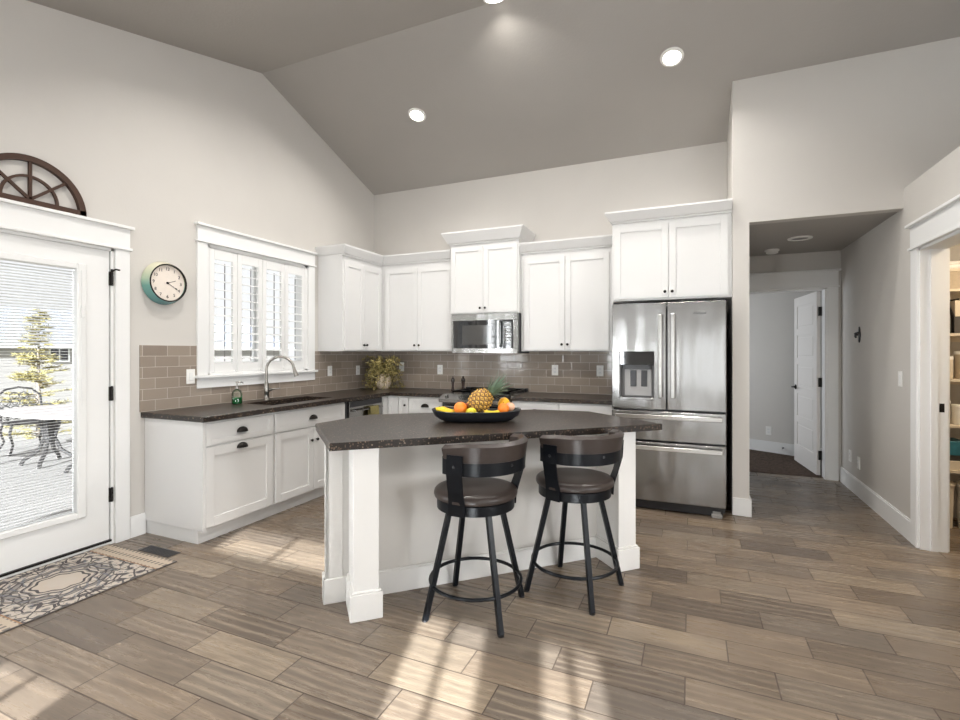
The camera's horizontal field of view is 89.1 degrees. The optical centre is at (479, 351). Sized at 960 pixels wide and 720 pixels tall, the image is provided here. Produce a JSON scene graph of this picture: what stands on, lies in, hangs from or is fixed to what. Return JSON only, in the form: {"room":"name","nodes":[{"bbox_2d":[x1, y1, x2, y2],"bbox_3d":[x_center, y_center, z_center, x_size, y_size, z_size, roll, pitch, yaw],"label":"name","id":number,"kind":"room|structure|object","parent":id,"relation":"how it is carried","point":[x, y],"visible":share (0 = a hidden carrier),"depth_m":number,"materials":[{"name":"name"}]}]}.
{"room":"kitchen","nodes":[
{"label":"kitchen","id":0,"kind":"room"},
{"bbox_2d":[0,0,373,516],"bbox_3d":[-2.865,-0.664,3.091,0.140,4.067,7.401,0,0,23],"label":"wall","id":1,"kind":"structure","parent":0,"point":[158,139],"depth_m":3.75,"materials":[{"name":"beige paint"}]},
{"bbox_2d":[0,153,86,216],"bbox_3d":[-2.795,-1.062,3.025,0.032,0.302,0.604,0,0,23],"label":"wall decor","id":2,"kind":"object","parent":1,"relation":"attached to","point":[81,209],"depth_m":3.06,"materials":[{"name":"brown wood"}]},
{"bbox_2d":[0,229,119,579],"bbox_3d":[-2.854,0.318,3.048,0.194,2.105,1.021,0,0,23],"label":"door","id":3,"kind":"structure","parent":1,"relation":"in","point":[89,526],"depth_m":3.28,"materials":[{"name":"white paint"}]},
{"bbox_2d":[0,197,134,542],"bbox_3d":[-2.795,0.230,3.015,0.048,2.280,1.237,0,0,23],"label":"door frame","id":4,"kind":"structure","parent":1,"relation":"in","point":[17,216],"depth_m":3.48,"materials":[{"name":"white paint"}]},
{"bbox_2d":[130,512,145,537],"bbox_3d":[-2.549,1.292,3.626,0.015,0.155,0.110,0,0,23],"label":"baseboard","id":5,"kind":"structure","parent":1,"relation":"attached to","point":[137,522],"depth_m":3.62,"materials":[{"name":"white paint"}]},
{"bbox_2d":[141,262,186,304],"bbox_3d":[-2.442,-0.532,3.788,0.080,0.336,0.336,0,0,23],"label":"wall clock","id":6,"kind":"object","parent":1,"relation":"attached to","point":[163,283],"visible":1,"depth_m":3.75,"materials":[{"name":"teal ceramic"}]},
{"bbox_2d":[194,221,317,387],"bbox_3d":[-2.072,-0.385,4.687,0.048,1.384,1.420,0,0,23],"label":"window frame","id":7,"kind":"structure","parent":1,"relation":"in","point":[206,234],"depth_m":4.42,"materials":[{"name":"white paint"}]},
{"bbox_2d":[208,244,306,374],"bbox_3d":[-2.151,-0.365,4.721,0.157,1.140,1.190,0,0,23],"label":"window shutters","id":8,"kind":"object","parent":1,"relation":"in","point":[259,264],"depth_m":4.67,"materials":[{"name":"white paint"}]},
{"bbox_2d":[315,243,383,350],"bbox_3d":[-1.410,-0.577,5.760,0.409,1.146,1.086,0,0,23],"label":"upper cabinet","id":9,"kind":"object","parent":1,"relation":"attached to","point":[349,277],"visible":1,"depth_m":5.38,"materials":[{"name":"white paint"}]},
{"bbox_2d":[139,345,611,411],"bbox_3d":[-0.521,0.203,4.374,3.144,0.503,2.946,0,0,23],"label":"backsplash","id":10,"kind":"structure","parent":1,"relation":"attached to","point":[162,368],"depth_m":5.38,"materials":[{"name":"beige tile"}]},
{"bbox_2d":[186,369,194,383],"bbox_3d":[-2.378,0.205,4.007,0.010,0.120,0.075,0,0,23],"label":"wall switch","id":11,"kind":"object","parent":10,"relation":"attached to","point":[190,373],"visible":1,"depth_m":4.00,"materials":[{"name":"white plastic"}]},
{"bbox_2d":[328,366,331,375],"bbox_3d":[-1.710,0.220,5.554,0.008,0.115,0.072,0,0,23],"label":"wall outlet","id":12,"kind":"object","parent":10,"relation":"attached to","point":[329,367],"visible":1,"depth_m":5.55,"materials":[{"name":"white plastic"}]},
{"bbox_2d":[356,365,359,374],"bbox_3d":[-1.508,0.230,6.022,0.008,0.115,0.072,0,0,23],"label":"wall outlet","id":13,"kind":"object","parent":10,"relation":"attached to","point":[357,367],"visible":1,"depth_m":6.03,"materials":[{"name":"white plastic"}]},
{"bbox_2d":[399,362,403,370],"bbox_3d":[-0.994,0.190,6.170,0.072,0.115,0.008,0,0,23],"label":"wall outlet","id":14,"kind":"object","parent":10,"relation":"attached to","point":[401,363],"visible":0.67,"depth_m":6.17,"materials":[{"name":"white plastic"}]},
{"bbox_2d":[437,365,442,373],"bbox_3d":[-0.489,0.220,5.952,0.072,0.115,0.008,0,0,23],"label":"wall outlet","id":15,"kind":"object","parent":10,"relation":"attached to","point":[439,367],"visible":1,"depth_m":5.95,"materials":[{"name":"white plastic"}]},
{"bbox_2d":[552,365,557,374],"bbox_3d":[0.828,0.205,5.382,0.072,0.115,0.008,0,0,23],"label":"wall outlet","id":16,"kind":"object","parent":10,"relation":"attached to","point":[554,367],"visible":1,"depth_m":5.38,"materials":[{"name":"white plastic"}]},
{"bbox_2d":[597,365,602,375],"bbox_3d":[1.278,0.205,5.188,0.072,0.115,0.008,0,0,23],"label":"wall outlet","id":17,"kind":"object","parent":10,"relation":"attached to","point":[599,367],"visible":1,"depth_m":5.19,"materials":[{"name":"white plastic"}]},
{"bbox_2d":[0,449,959,719],"bbox_3d":[1.378,1.418,2.918,8.086,0.104,10.750,0,0,23],"label":"floor","id":18,"kind":"structure","parent":0,"point":[811,605],"depth_m":2.35,"materials":[{"name":"brown wood"}]},
{"bbox_2d":[0,544,176,633],"bbox_3d":[-2.484,1.367,2.888,0.716,0.006,0.932,0,0,23],"label":"door mat","id":19,"kind":"object","parent":18,"relation":"on","point":[26,597],"visible":1,"depth_m":2.90,"materials":[{"name":"beige fabric"}]},
{"bbox_2d":[139,545,180,557],"bbox_3d":[-2.200,1.368,3.342,0.310,0.004,0.090,0,0,23],"label":"floor vent","id":20,"kind":"object","parent":18,"relation":"in","point":[160,551],"visible":1,"depth_m":3.33,"materials":[{"name":"grey metal"}]},
{"bbox_2d":[145,413,272,543],"bbox_3d":[-2.100,0.933,3.842,0.661,0.874,0.642,0,0,23],"label":"base cabinet","id":21,"kind":"object","parent":18,"relation":"on","point":[206,481],"visible":0.94,"depth_m":3.60,"materials":[{"name":"white paint"}]},
{"bbox_2d":[268,402,344,516],"bbox_3d":[-1.792,0.933,4.554,0.662,0.874,0.910,0,0,23],"label":"base cabinet","id":22,"kind":"object","parent":18,"relation":"on","point":[298,449],"visible":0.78,"depth_m":4.29,"materials":[{"name":"white paint"}]},
{"bbox_2d":[141,387,458,422],"bbox_3d":[-1.348,0.475,4.735,1.338,0.040,2.938,0,0,23],"label":"countertop","id":23,"kind":"structure","parent":22,"relation":"on","point":[223,411],"depth_m":4.27,"materials":[{"name":"stone"}]},
{"bbox_2d":[232,382,242,403],"bbox_3d":[-2.113,0.358,4.236,0.085,0.192,0.086,0,0,-5],"label":"soap dispenser","id":24,"kind":"object","parent":23,"relation":"on","point":[235,400],"visible":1,"depth_m":4.22,"materials":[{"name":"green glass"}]},
{"bbox_2d":[263,355,298,399],"bbox_3d":[-1.887,0.246,4.630,0.318,0.419,0.077,0,0,-15],"label":"faucet","id":25,"kind":"object","parent":23,"relation":"on","point":[267,389],"visible":1,"depth_m":4.58,"materials":[{"name":"silver metal"}]},
{"bbox_2d":[271,400,308,404],"bbox_3d":[-1.768,0.588,4.555,0.364,0.185,0.784,0,0,23],"label":"sink","id":26,"kind":"object","parent":23,"relation":"in","point":[303,400],"visible":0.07,"depth_m":4.76,"materials":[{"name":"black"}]},
{"bbox_2d":[361,355,405,389],"bbox_3d":[-1.178,0.244,5.939,0.529,0.421,0.510,0,0,23],"label":"potted plant","id":27,"kind":"object","parent":23,"relation":"on","point":[383,372],"visible":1,"depth_m":5.87,"materials":[{"name":"green plant"}]},
{"bbox_2d":[451,376,454,390],"bbox_3d":[-0.314,0.371,5.637,0.044,0.168,0.044,0,0,23],"label":"pepper mill","id":28,"kind":"object","parent":23,"relation":"on","point":[452,379],"visible":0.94,"depth_m":5.62,"materials":[{"name":"brown wood"}]},
{"bbox_2d":[344,397,382,418],"bbox_3d":[-1.470,0.926,5.257,0.662,0.848,0.625,0,0,23],"label":"dishwasher","id":29,"kind":"object","parent":18,"relation":"on","point":[357,408],"visible":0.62,"depth_m":5.06,"materials":[{"name":"grey metal"}]},
{"bbox_2d":[344,402,346,418],"bbox_3d":[-1.505,0.926,5.272,0.586,0.848,0.625,0,0,23],"label":"tub","id":30,"kind":"object","parent":29,"relation":"in","point":[344,402],"depth_m":4.89,"materials":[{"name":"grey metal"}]},
{"bbox_2d":[368,405,378,414],"bbox_3d":[-1.137,0.750,5.214,0.046,0.340,0.150,0,0,23],"label":"dish towel","id":31,"kind":"object","parent":29,"relation":"hanging from","point":[373,410],"visible":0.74,"depth_m":5.19,"materials":[{"name":"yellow fabric"}]},
{"bbox_2d":[382,396,408,413],"bbox_3d":[-1.107,0.933,5.837,0.902,0.874,0.718,0,0,23],"label":"base cabinet","id":32,"kind":"object","parent":18,"relation":"on","point":[391,404],"visible":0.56,"depth_m":5.47,"materials":[{"name":"white paint"}]},
{"bbox_2d":[409,396,442,412],"bbox_3d":[-0.481,0.933,5.600,0.433,0.874,0.657,0,0,23],"label":"base cabinet","id":33,"kind":"object","parent":18,"relation":"on","point":[416,404],"visible":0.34,"depth_m":5.34,"materials":[{"name":"white paint"}]},
{"bbox_2d":[422,434,527,637],"bbox_3d":[-0.011,0.907,2.587,0.530,0.925,0.527,0,0,10],"label":"bar stool","id":34,"kind":"object","parent":18,"relation":"on","point":[469,489],"visible":1,"depth_m":2.42,"materials":[{"name":"black metal"}]},
{"bbox_2d":[434,477,517,506],"bbox_3d":[-0.023,0.740,2.602,0.446,0.049,0.446,0,0,-42],"label":"seat cushion","id":35,"kind":"object","parent":34,"relation":"on","point":[484,491],"depth_m":2.48,"materials":[{"name":"brown leather"}]},
{"bbox_2d":[322,432,639,622],"bbox_3d":[-0.044,0.933,3.187,1.896,0.874,0.950,0,0,-21],"label":"kitchen island","id":36,"kind":"object","parent":18,"relation":"on","point":[384,521],"visible":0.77,"depth_m":2.83,"materials":[{"name":"white paint"}]},
{"bbox_2d":[315,409,661,450],"bbox_3d":[0.000,0.475,3.233,2.066,0.040,1.059,0,0,-19],"label":"island countertop","id":37,"kind":"structure","parent":36,"relation":"on","point":[407,429],"depth_m":2.92,"materials":[{"name":"stone"}]},
{"bbox_2d":[432,408,520,422],"bbox_3d":[-0.023,0.413,3.193,0.586,0.083,0.264,0,0,-2],"label":"fruit bowl","id":38,"kind":"object","parent":37,"relation":"on","point":[484,417],"visible":0.88,"depth_m":3.09,"materials":[{"name":"black ceramic"}]},
{"bbox_2d":[434,407,451,411],"bbox_3d":[-0.237,0.383,3.138,0.125,0.052,0.040,0,0,8],"label":"banana","id":39,"kind":"object","parent":38,"relation":"in","point":[441,409],"visible":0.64,"depth_m":3.12,"materials":[{"name":"yellow food"}]},
{"bbox_2d":[454,401,466,412],"bbox_3d":[-0.127,0.365,3.155,0.086,0.092,0.086,0,0,23],"label":"orange","id":40,"kind":"object","parent":38,"relation":"in","point":[460,407],"visible":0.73,"depth_m":3.12,"materials":[{"name":"orange food"}]},
{"bbox_2d":[466,407,476,412],"bbox_3d":[-0.056,0.381,3.106,0.070,0.060,0.054,0,0,23],"label":"lemon","id":41,"kind":"object","parent":38,"relation":"in","point":[469,410],"visible":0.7,"depth_m":3.09,"materials":[{"name":"yellow food"}]},
{"bbox_2d":[467,373,511,412],"bbox_3d":[0.065,0.268,3.209,0.306,0.284,0.166,0,0,-12],"label":"pineapple","id":42,"kind":"object","parent":38,"relation":"in","point":[481,399],"visible":0.95,"depth_m":3.16,"materials":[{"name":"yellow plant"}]},
{"bbox_2d":[498,402,508,411],"bbox_3d":[0.153,0.370,3.168,0.076,0.082,0.076,0,0,23],"label":"orange","id":43,"kind":"object","parent":38,"relation":"in","point":[502,407],"visible":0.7,"depth_m":3.14,"materials":[{"name":"orange food"}]},
{"bbox_2d":[498,396,509,405],"bbox_3d":[0.161,0.355,3.260,0.084,0.111,0.076,0,0,23],"label":"mango","id":44,"kind":"object","parent":38,"relation":"in","point":[505,400],"visible":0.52,"depth_m":3.24,"materials":[{"name":"yellow food"}]},
{"bbox_2d":[507,400,514,410],"bbox_3d":[0.198,0.358,3.215,0.064,0.073,0.064,0,0,23],"label":"peach","id":45,"kind":"object","parent":38,"relation":"in","point":[510,404],"visible":0.74,"depth_m":3.19,"materials":[{"name":"pink food"}]},
{"bbox_2d":[439,387,527,407],"bbox_3d":[0.061,0.882,5.321,0.775,0.935,0.721,0,0,23],"label":"range","id":46,"kind":"object","parent":18,"relation":"on","point":[450,399],"visible":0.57,"depth_m":5.14,"materials":[{"name":"grey metal"}]},
{"bbox_2d":[461,376,464,390],"bbox_3d":[-0.194,0.365,5.607,0.054,0.168,0.054,0,0,23],"label":"pepper mill","id":47,"kind":"object","parent":46,"relation":"on","point":[462,378],"visible":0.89,"depth_m":5.59,"materials":[{"name":"brown wood"}]},
{"bbox_2d":[449,392,527,396],"bbox_3d":[0.082,0.458,5.371,0.775,0.015,0.596,0,0,23],"label":"cooktop","id":48,"kind":"object","parent":46,"relation":"in","point":[510,394],"depth_m":5.15,"materials":[{"name":"black metal"}]},
{"bbox_2d":[512,401,559,409],"bbox_3d":[0.662,0.933,5.106,0.491,0.874,0.657,0,0,23],"label":"base cabinet","id":49,"kind":"object","parent":18,"relation":"on","point":[524,405],"visible":0.02,"depth_m":4.83,"materials":[{"name":"white paint"}]},
{"bbox_2d":[524,429,623,615],"bbox_3d":[0.553,0.907,2.806,0.531,0.925,0.525,0,0,36],"label":"bar stool","id":50,"kind":"object","parent":18,"relation":"on","point":[566,485],"visible":1,"depth_m":2.64,"materials":[{"name":"black metal"}]},
{"bbox_2d":[536,467,613,493],"bbox_3d":[0.547,0.740,2.825,0.446,0.049,0.446,0,0,-24],"label":"seat cushion","id":51,"kind":"object","parent":50,"relation":"on","point":[571,480],"depth_m":2.70,"materials":[{"name":"brown leather"}]},
{"bbox_2d":[560,403,613,414],"bbox_3d":[1.123,0.933,4.907,0.511,0.874,0.657,0,0,23],"label":"base cabinet","id":52,"kind":"object","parent":18,"relation":"on","point":[598,408],"visible":0.06,"depth_m":4.62,"materials":[{"name":"white paint"}]},
{"bbox_2d":[511,392,611,404],"bbox_3d":[0.900,0.475,5.006,1.009,0.040,0.655,0,0,23],"label":"countertop","id":53,"kind":"structure","parent":52,"relation":"on","point":[603,399],"depth_m":4.83,"materials":[{"name":"stone"}]},
{"bbox_2d":[612,298,725,518],"bbox_3d":[1.739,0.468,4.494,0.910,1.805,0.872,0,0,23],"label":"refrigerator","id":54,"kind":"object","parent":18,"relation":"on","point":[669,361],"visible":0.94,"depth_m":4.11,"materials":[{"name":"grey metal"}]},
{"bbox_2d":[950,481,955,528],"bbox_3d":[3.620,1.188,3.839,0.190,0.361,0.190,0,0,23],"label":"storage bin","id":55,"kind":"object","parent":18,"relation":"on","point":[952,484],"visible":0.19,"depth_m":3.76,"materials":[{"name":"beige plastic"}]},
{"bbox_2d":[954,480,959,527],"bbox_3d":[3.795,1.188,3.764,0.190,0.361,0.190,0,0,23],"label":"storage bin","id":56,"kind":"object","parent":18,"relation":"on","point":[958,481],"visible":0.79,"depth_m":3.79,"materials":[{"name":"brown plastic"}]},
{"bbox_2d":[27,0,959,194],"bbox_3d":[0.749,-1.982,1.464,8.086,1.692,7.581,0,0,23],"label":"ceiling","id":57,"kind":"structure","parent":0,"point":[506,87],"depth_m":4.14,"materials":[{"name":"beige paint"}]},
{"bbox_2d":[408,108,425,121],"bbox_3d":[-0.637,-2.391,4.928,0.184,0.068,0.174,0,0,23],"label":"recessed light","id":58,"kind":"object","parent":57,"relation":"in","point":[416,114],"visible":1,"depth_m":4.92,"materials":[{"name":"white plastic"}]},
{"bbox_2d":[483,0,503,3],"bbox_3d":[0.110,-2.655,3.657,0.184,0.055,0.177,0,0,23],"label":"recessed light","id":59,"kind":"object","parent":57,"relation":"in","point":[485,1],"visible":1,"depth_m":3.70,"materials":[{"name":"white plastic"}]},
{"bbox_2d":[660,47,683,66],"bbox_3d":[1.562,-2.395,3.966,0.184,0.068,0.174,0,0,23],"label":"recessed light","id":60,"kind":"object","parent":57,"relation":"in","point":[672,56],"visible":1,"depth_m":3.96,"materials":[{"name":"white plastic"}]},
{"bbox_2d":[374,141,726,492],"bbox_3d":[0.475,-0.348,5.614,4.269,3.436,0.120,0,0,23],"label":"wall","id":61,"kind":"structure","parent":0,"point":[571,201],"depth_m":5.40,"materials":[{"name":"beige paint"}]},
{"bbox_2d":[382,249,451,350],"bbox_3d":[-0.706,-0.577,5.843,0.968,1.146,0.375,0,0,23],"label":"upper cabinet","id":62,"kind":"object","parent":61,"relation":"attached to","point":[416,316],"visible":0.91,"depth_m":5.71,"materials":[{"name":"white paint"}]},
{"bbox_2d":[441,224,534,314],"bbox_3d":[0.095,-0.868,5.450,0.950,0.905,0.461,0,0,23],"label":"upper cabinet","id":63,"kind":"object","parent":61,"relation":"attached to","point":[485,263],"visible":0.94,"depth_m":5.28,"materials":[{"name":"white paint"}]},
{"bbox_2d":[452,312,528,352],"bbox_3d":[0.112,-0.197,5.444,0.779,0.430,0.455,0,0,23],"label":"microwave","id":64,"kind":"object","parent":63,"relation":"attached to","point":[489,332],"visible":1,"depth_m":5.27,"materials":[{"name":"grey metal"}]},
{"bbox_2d":[519,234,613,350],"bbox_3d":[0.931,-0.577,5.136,0.966,1.146,0.375,0,0,23],"label":"upper cabinet","id":65,"kind":"object","parent":61,"relation":"attached to","point":[566,284],"visible":0.9,"depth_m":5.01,"materials":[{"name":"white paint"}]},
{"bbox_2d":[605,198,732,305],"bbox_3d":[1.764,-0.869,4.587,1.043,0.813,0.721,0,0,23],"label":"upper cabinet","id":66,"kind":"object","parent":61,"relation":"attached to","point":[678,252],"visible":0.98,"depth_m":4.29,"materials":[{"name":"white paint"}]},
{"bbox_2d":[727,78,748,510],"bbox_3d":[2.534,-0.463,4.889,0.125,3.665,1.773,0,0,23],"label":"wall","id":67,"kind":"structure","parent":0,"point":[738,127],"depth_m":4.08,"materials":[{"name":"beige paint"}]},
{"bbox_2d":[732,495,751,516],"bbox_3d":[2.510,1.298,4.815,0.140,0.145,1.648,0,0,23],"label":"baseboard","id":68,"kind":"structure","parent":67,"relation":"attached to","point":[740,506],"depth_m":4.06,"materials":[{"name":"white paint"}]},
{"bbox_2d":[749,291,821,447],"bbox_3d":[3.683,0.070,7.073,0.100,2.600,4.691,0,0,-38],"label":"wall","id":69,"kind":"structure","parent":0,"point":[771,315],"depth_m":6.61,"materials":[{"name":"beige paint"}]},
{"bbox_2d":[766,426,771,434],"bbox_3d":[3.940,1.080,6.651,0.008,0.115,0.072,0,0,-38],"label":"wall outlet","id":70,"kind":"object","parent":69,"relation":"attached to","point":[768,429],"visible":1,"depth_m":6.65,"materials":[{"name":"white plastic"}]},
{"bbox_2d":[749,439,821,455],"bbox_3d":[3.455,1.295,7.247,0.015,0.150,3.890,0,0,-38],"label":"baseboard","id":71,"kind":"structure","parent":69,"relation":"attached to","point":[754,444],"depth_m":6.59,"materials":[{"name":"white paint"}]},
{"bbox_2d":[749,250,840,480],"bbox_3d":[3.385,0.098,5.422,1.016,2.544,0.120,0,0,23],"label":"wall","id":72,"kind":"structure","parent":0,"point":[825,259],"depth_m":5.28,"materials":[{"name":"beige paint"}]},
{"bbox_2d":[749,269,840,480],"bbox_3d":[3.375,0.247,5.404,1.008,2.245,0.170,0,0,23],"label":"door frame","id":73,"kind":"structure","parent":72,"relation":"in","point":[826,281],"depth_m":5.20,"materials":[{"name":"white paint"}]},
{"bbox_2d":[791,291,821,474],"bbox_3d":[3.821,0.348,5.734,0.087,2.020,0.820,0,0,17],"label":"door","id":74,"kind":"structure","parent":73,"relation":"attached to","point":[807,309],"depth_m":5.65,"materials":[{"name":"white paint"}]},
{"bbox_2d":[749,212,896,256],"bbox_3d":[3.053,-1.124,4.654,1.016,0.100,1.553,0,0,23],"label":"ceiling","id":75,"kind":"structure","parent":0,"point":[836,233],"depth_m":4.43,"materials":[{"name":"beige paint"}]},
{"bbox_2d":[764,249,779,254],"bbox_3d":[3.086,-1.054,5.148,0.140,0.041,0.140,0,0,23],"label":"smoke detector","id":76,"kind":"object","parent":75,"relation":"attached to","point":[768,251],"visible":1,"depth_m":5.11,"materials":[{"name":"white plastic"}]},
{"bbox_2d":[787,235,812,240],"bbox_3d":[3.026,-1.068,4.607,0.206,0.012,0.206,0,0,23],"label":"recessed light","id":77,"kind":"object","parent":75,"relation":"in","point":[806,237],"visible":1,"depth_m":4.59,"materials":[{"name":"white plastic"}]},
{"bbox_2d":[749,37,959,224],"bbox_3d":[3.889,-1.690,3.392,3.551,1.231,0.100,0,0,23],"label":"wall","id":78,"kind":"structure","parent":0,"point":[846,137],"depth_m":3.77,"materials":[{"name":"beige paint"}]},
{"bbox_2d":[841,146,959,517],"bbox_3d":[4.329,0.075,3.129,2.536,2.590,3.580,0,0,23],"label":"wall","id":79,"kind":"structure","parent":0,"point":[872,266],"depth_m":4.03,"materials":[{"name":"beige paint"}]},
{"bbox_2d":[854,327,860,342],"bbox_3d":[3.560,-0.160,4.605,0.045,0.150,0.080,0,0,23],"label":"wall hook","id":80,"kind":"object","parent":79,"relation":"attached to","point":[858,333],"visible":1,"depth_m":4.59,"materials":[{"name":"black metal"}]},
{"bbox_2d":[857,456,859,469],"bbox_3d":[3.586,1.055,4.616,0.008,0.115,0.072,0,0,23],"label":"wall outlet","id":81,"kind":"object","parent":79,"relation":"attached to","point":[858,458],"visible":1,"depth_m":4.60,"materials":[{"name":"white plastic"}]},
{"bbox_2d":[840,467,909,541],"bbox_3d":[3.453,1.292,4.318,0.015,0.155,1.813,0,0,23],"label":"baseboard","id":82,"kind":"structure","parent":79,"relation":"attached to","point":[888,512],"depth_m":4.09,"materials":[{"name":"white paint"}]},
{"bbox_2d":[898,371,902,386],"bbox_3d":[3.188,0.208,3.699,0.010,0.118,0.072,0,0,23],"label":"wall switch","id":83,"kind":"object","parent":79,"relation":"attached to","point":[900,373],"visible":1,"depth_m":3.69,"materials":[{"name":"white plastic"}]},
{"bbox_2d":[904,194,959,552],"bbox_3d":[2.948,0.233,2.988,0.208,2.275,1.061,0,0,23],"label":"door frame","id":84,"kind":"structure","parent":79,"relation":"in","point":[933,234],"depth_m":3.34,"materials":[{"name":"white paint"}]},
{"bbox_2d":[939,403,944,411],"bbox_3d":[3.155,0.385,3.327,0.027,0.060,0.002,0,0,23],"label":"strike plate","id":85,"kind":"object","parent":84,"relation":"attached to","point":[941,406],"visible":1,"depth_m":3.33,"materials":[{"name":"brown metal"}]},
{"bbox_2d":[950,289,959,299],"bbox_3d":[4.072,-0.450,3.741,1.294,0.060,0.399,0,0,23],"label":"shelf","id":86,"kind":"object","parent":79,"relation":"attached to","point":[954,293],"visible":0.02,"depth_m":3.93,"materials":[{"name":"beige wood"}]},
{"bbox_2d":[950,261,959,288],"bbox_3d":[3.709,-0.591,3.855,0.260,0.219,0.290,0,0,23],"label":"storage basket","id":87,"kind":"object","parent":86,"relation":"on","point":[954,265],"visible":0.24,"depth_m":3.74,"materials":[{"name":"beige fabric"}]},
{"bbox_2d":[950,333,959,341],"bbox_3d":[4.072,-0.110,3.741,1.294,0.060,0.399,0,0,23],"label":"shelf","id":88,"kind":"object","parent":79,"relation":"attached to","point":[954,337],"visible":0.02,"depth_m":4.00,"materials":[{"name":"beige wood"}]},
{"bbox_2d":[950,298,959,332],"bbox_3d":[3.730,-0.280,3.835,0.085,0.280,0.240,0,0,23],"label":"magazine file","id":89,"kind":"object","parent":88,"relation":"on","point":[954,303],"visible":0.42,"depth_m":3.75,"materials":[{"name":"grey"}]},
{"bbox_2d":[950,377,959,384],"bbox_3d":[4.072,0.240,3.741,1.294,0.060,0.399,0,0,23],"label":"shelf","id":90,"kind":"object","parent":79,"relation":"attached to","point":[952,381],"visible":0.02,"depth_m":3.73,"materials":[{"name":"beige wood"}]},
{"bbox_2d":[950,356,953,378],"bbox_3d":[3.621,0.123,3.817,0.128,0.172,0.128,0,0,23],"label":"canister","id":91,"kind":"object","parent":90,"relation":"on","point":[951,357],"visible":0.21,"depth_m":3.76,"materials":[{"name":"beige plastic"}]},
{"bbox_2d":[954,351,959,378],"bbox_3d":[3.750,0.103,3.761,0.134,0.212,0.134,0,0,23],"label":"canister","id":92,"kind":"object","parent":90,"relation":"on","point":[956,353],"visible":1,"depth_m":3.76,"materials":[{"name":"beige ceramic"}]},
{"bbox_2d":[950,420,959,427],"bbox_3d":[4.072,0.593,3.741,1.294,0.060,0.399,0,0,23],"label":"shelf","id":93,"kind":"object","parent":79,"relation":"attached to","point":[951,425],"visible":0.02,"depth_m":3.72,"materials":[{"name":"beige wood"}]},
{"bbox_2d":[950,404,959,424],"bbox_3d":[3.727,0.486,3.771,0.124,0.152,0.124,0,0,23],"label":"canister","id":94,"kind":"object","parent":93,"relation":"on","point":[955,408],"visible":1,"depth_m":3.76,"materials":[{"name":"white plastic"}]},
{"bbox_2d":[950,470,959,473],"bbox_3d":[4.072,0.940,3.741,1.294,0.060,0.399,0,0,23],"label":"shelf","id":95,"kind":"object","parent":79,"relation":"attached to","point":[951,471],"visible":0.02,"depth_m":3.72,"materials":[{"name":"beige wood"}]},
{"bbox_2d":[950,461,959,470],"bbox_3d":[3.662,0.875,3.848,0.230,0.070,0.230,0,0,23],"label":"box","id":96,"kind":"object","parent":95,"relation":"on","point":[954,465],"visible":0.18,"depth_m":3.73,"materials":[{"name":"beige cardboard"}]},
{"bbox_2d":[950,455,959,460],"bbox_3d":[3.671,0.817,3.844,0.220,0.044,0.210,0,0,23],"label":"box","id":97,"kind":"object","parent":96,"relation":"on","point":[952,457],"visible":0.18,"depth_m":3.74,"materials":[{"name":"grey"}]},
{"bbox_2d":[950,437,959,455],"bbox_3d":[3.652,0.742,3.850,0.230,0.104,0.235,0,0,23],"label":"box","id":98,"kind":"object","parent":97,"relation":"on","point":[954,443],"visible":0.24,"depth_m":3.73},
{"label":"outside","id":99,"kind":"structure","parent":0,"visible":0},
{"bbox_3d":[-28.252,3.220,23.105,49.800,0.100,80.000,0,0,23],"label":"lawn","id":100,"kind":"structure","parent":99,"visible":0},
{"bbox_2d":[0,306,71,439],"bbox_3d":[-8.078,1.173,8.962,1.374,3.995,1.561,0,0,-36],"label":"young conifer","id":101,"kind":"object","parent":100,"relation":"on","point":[30,376],"visible":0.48,"depth_m":8.90,"materials":[{"name":"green plant"}]},
{"bbox_2d":[0,306,293,442],"bbox_3d":[-17.285,0.745,19.454,7.630,4.850,18.600,0,0,23],"label":"neighbor house","id":102,"kind":"structure","parent":100,"relation":"on","point":[5,383],"depth_m":16.85,"materials":[{"name":"white"}]},
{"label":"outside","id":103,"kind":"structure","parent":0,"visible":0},
{"bbox_2d":[0,433,71,529],"bbox_3d":[-5.295,1.500,5.557,6.269,0.060,11.000,0,0,23],"label":"deck","id":104,"kind":"object","parent":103,"point":[26,441],"visible":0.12,"depth_m":5.51,"materials":[{"name":"white wood"}]},
{"bbox_2d":[0,386,53,456],"bbox_3d":[-6.741,1.002,7.227,0.718,0.953,0.598,0,0,33],"label":"patio chair","id":105,"kind":"object","parent":104,"relation":"on","point":[29,421],"visible":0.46,"depth_m":7.23,"materials":[{"name":"metal"}]},
{"bbox_2d":[0,404,71,472],"bbox_3d":[-5.173,1.102,6.179,1.900,0.735,1.100,0,0,23],"label":"patio table","id":106,"kind":"object","parent":104,"relation":"on","point":[21,410],"visible":0.34,"depth_m":6.28,"materials":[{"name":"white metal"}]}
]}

